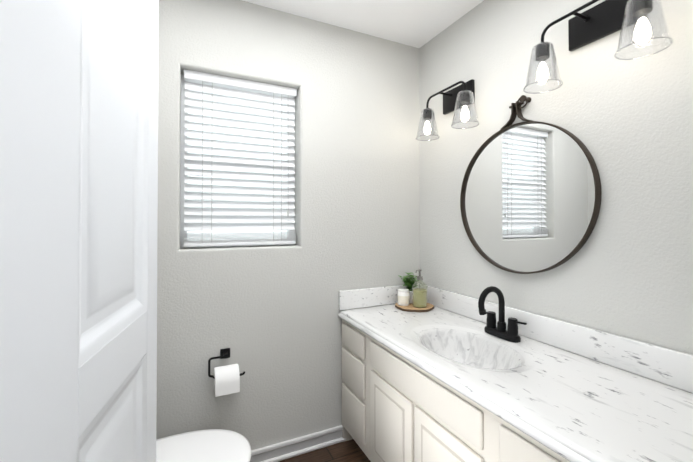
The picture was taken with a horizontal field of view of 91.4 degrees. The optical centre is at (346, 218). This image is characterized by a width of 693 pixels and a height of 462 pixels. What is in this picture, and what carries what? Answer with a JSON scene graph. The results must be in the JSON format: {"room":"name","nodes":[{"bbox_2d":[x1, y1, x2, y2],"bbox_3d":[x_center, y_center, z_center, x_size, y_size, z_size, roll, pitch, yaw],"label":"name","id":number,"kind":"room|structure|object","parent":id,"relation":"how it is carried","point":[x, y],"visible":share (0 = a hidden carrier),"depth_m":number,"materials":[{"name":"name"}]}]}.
{"room":"bathroom","nodes":[
{"label":"bathroom","id":0,"kind":"room"},
{"bbox_2d":[156,0,419,449],"bbox_3d":[-0.409,0.083,1.917,2.240,2.440,0.170,0,-1,-25],"label":"wall","id":1,"kind":"structure","parent":0,"point":[269,317],"depth_m":1.88,"materials":[{"name":"grey paint"}]},
{"bbox_2d":[208,348,244,396],"bbox_3d":[-0.583,0.746,1.653,0.170,0.172,0.143,0,-1,-25],"label":"toilet paper holder","id":2,"kind":"object","parent":1,"relation":"attached to","point":[226,379],"visible":0.94,"depth_m":1.60,"materials":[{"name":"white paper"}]},
{"bbox_2d":[180,74,294,247],"bbox_3d":[-0.592,-0.293,1.895,0.608,0.900,0.050,0,-1,-25],"label":"window unit","id":3,"kind":"structure","parent":1,"relation":"in","point":[182,159],"depth_m":1.75,"materials":[{"name":"white plastic"}]},
{"bbox_2d":[183,69,296,246],"bbox_3d":[-0.559,-0.298,1.832,0.582,0.888,0.058,0,-1,-25],"label":"window blind slats","id":4,"kind":"structure","parent":1,"relation":"attached to","point":[239,212],"depth_m":1.81,"materials":[{"name":"white plastic"}]},
{"bbox_2d":[202,81,202,212],"bbox_3d":[-0.733,-0.289,1.720,0.003,0.828,0.002,0,-1,-25],"label":"blind cord","id":5,"kind":"object","parent":4,"relation":"attached to","point":[202,81],"depth_m":1.72,"materials":[{"name":"white fabric"}]},
{"bbox_2d":[211,83,212,242],"bbox_3d":[-0.692,-0.289,1.740,0.003,0.828,0.002,0,-1,-25],"label":"blind cord","id":6,"kind":"object","parent":4,"relation":"attached to","point":[212,83],"depth_m":1.74,"materials":[{"name":"white fabric"}]},
{"bbox_2d":[273,93,273,240],"bbox_3d":[-0.405,-0.287,1.876,0.003,0.828,0.002,0,-1,-25],"label":"blind cord","id":7,"kind":"object","parent":4,"relation":"attached to","point":[273,168],"depth_m":1.87,"materials":[{"name":"white fabric"}]},
{"bbox_2d":[281,94,281,240],"bbox_3d":[-0.364,-0.287,1.895,0.003,0.828,0.002,0,-1,-25],"label":"blind cord","id":8,"kind":"object","parent":4,"relation":"attached to","point":[281,94],"depth_m":1.89,"materials":[{"name":"white fabric"}]},
{"bbox_2d":[287,184,288,215],"bbox_3d":[-0.327,-0.354,1.904,0.012,0.689,0.012,0,-1,-40],"label":"blind cord","id":9,"kind":"object","parent":4,"relation":"attached to","point":[288,184],"depth_m":1.90,"materials":[{"name":"white fabric"}]},
{"bbox_2d":[250,425,345,461],"bbox_3d":[-0.609,1.256,1.702,1.336,0.090,0.024,0,-1,-25],"label":"baseboard","id":10,"kind":"structure","parent":1,"relation":"attached to","point":[287,449],"depth_m":1.86,"materials":[{"name":"white wood"}]},
{"bbox_2d":[279,439,370,461],"bbox_3d":[0.020,1.338,0.392,2.760,0.100,3.270,0,-1,-25],"label":"floor","id":11,"kind":"structure","parent":0,"point":[349,451],"depth_m":1.86,"materials":[{"name":"brown wood"}]},
{"bbox_2d":[156,429,250,461],"bbox_3d":[-0.694,0.903,1.148,0.718,0.785,0.450,0,-1,-25],"label":"toilet","id":12,"kind":"object","parent":11,"relation":"on","point":[215,445],"visible":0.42,"depth_m":1.27,"materials":[{"name":"white ceramic"}]},
{"bbox_2d":[338,283,692,461],"bbox_3d":[0.565,0.859,1.375,0.592,0.878,1.622,0,-1,-25],"label":"bathroom vanity","id":13,"kind":"object","parent":11,"relation":"on","point":[456,382],"visible":0.9,"depth_m":1.19,"materials":[{"name":"white stone"}]},
{"bbox_2d":[395,269,433,311],"bbox_3d":[0.405,0.419,2.049,0.225,0.236,0.255,0,-1,-25],"label":"tray","id":14,"kind":"object","parent":13,"relation":"on","point":[411,298],"visible":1,"depth_m":1.99,"materials":[{"name":"brown wood"}]},
{"bbox_2d":[398,289,409,305],"bbox_3d":[0.343,0.474,2.031,0.071,0.091,0.071,0,-1,-25],"label":"jar candle","id":15,"kind":"object","parent":14,"relation":"on","point":[403,294],"depth_m":2.00,"materials":[{"name":"white wax"}]},
{"bbox_2d":[398,272,418,302],"bbox_3d":[0.396,0.430,2.110,0.138,0.181,0.137,0,-1,-25],"label":"potted plant","id":16,"kind":"object","parent":14,"relation":"on","point":[409,281],"depth_m":2.07,"materials":[{"name":"green plant"}]},
{"bbox_2d":[412,269,427,307],"bbox_3d":[0.432,0.410,1.993,0.088,0.219,0.088,0,-1,-25],"label":"soap bottle","id":17,"kind":"object","parent":14,"relation":"on","point":[419,295],"depth_m":1.97,"materials":[{"name":"green glass"}]},
{"bbox_2d":[478,286,526,342],"bbox_3d":[0.651,0.417,1.503,0.168,0.230,0.244,0,-1,-25],"label":"faucet","id":18,"kind":"object","parent":13,"relation":"on","point":[510,333],"visible":1,"depth_m":1.50,"materials":[{"name":"black metal"}]},
{"bbox_2d":[242,0,483,47],"bbox_3d":[0.020,-1.202,0.418,2.760,0.100,3.270,0,-1,-25],"label":"ceiling","id":19,"kind":"structure","parent":0,"point":[417,23],"depth_m":1.89,"materials":[{"name":"white paint"}]},
{"bbox_2d":[419,0,692,390],"bbox_3d":[1.227,0.073,0.883,0.170,2.440,3.100,0,-1,-25],"label":"wall","id":20,"kind":"structure","parent":0,"point":[626,270],"depth_m":1.29,"materials":[{"name":"grey paint"}]},
{"bbox_2d":[415,79,479,140],"bbox_3d":[0.561,-0.610,1.886,0.176,0.268,0.441,0,-1,-25],"label":"sconce","id":21,"kind":"object","parent":20,"relation":"attached to","point":[461,96],"visible":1,"depth_m":1.89,"materials":[{"name":"black metal"}]},
{"bbox_2d":[460,95,601,273],"bbox_3d":[0.783,-0.151,1.565,0.046,0.810,0.690,0,-1,-25],"label":"round mirror","id":22,"kind":"object","parent":20,"relation":"attached to","point":[530,197],"visible":0.98,"depth_m":1.51,"materials":[{"name":"brown metal"}]},
{"bbox_2d":[523,0,673,93],"bbox_3d":[0.876,-0.662,1.222,0.176,0.268,0.471,0,-1,-25],"label":"sconce","id":23,"kind":"object","parent":20,"relation":"attached to","point":[605,18],"visible":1,"depth_m":1.24,"materials":[{"name":"black metal"}]},
{"bbox_3d":[0.127,0.066,0.179,2.420,2.440,0.170,0,-1,-25],"label":"wall","id":24,"kind":"structure","parent":0,"visible":0},
{"bbox_2d":[0,0,158,461],"bbox_3d":[-0.416,0.269,0.500,0.041,2.025,0.852,0,-1,-16],"label":"door","id":25,"kind":"structure","parent":24,"relation":"in","point":[78,205],"depth_m":0.50,"materials":[{"name":"white paint"}]},
{"label":"outside","id":26,"kind":"structure","parent":0,"visible":0},
{"bbox_2d":[187,90,286,239],"bbox_3d":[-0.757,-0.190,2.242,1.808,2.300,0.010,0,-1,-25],"label":"window","id":27,"kind":"structure","parent":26,"point":[276,231],"depth_m":2.25,"materials":[{"name":"white glass"}]}
]}

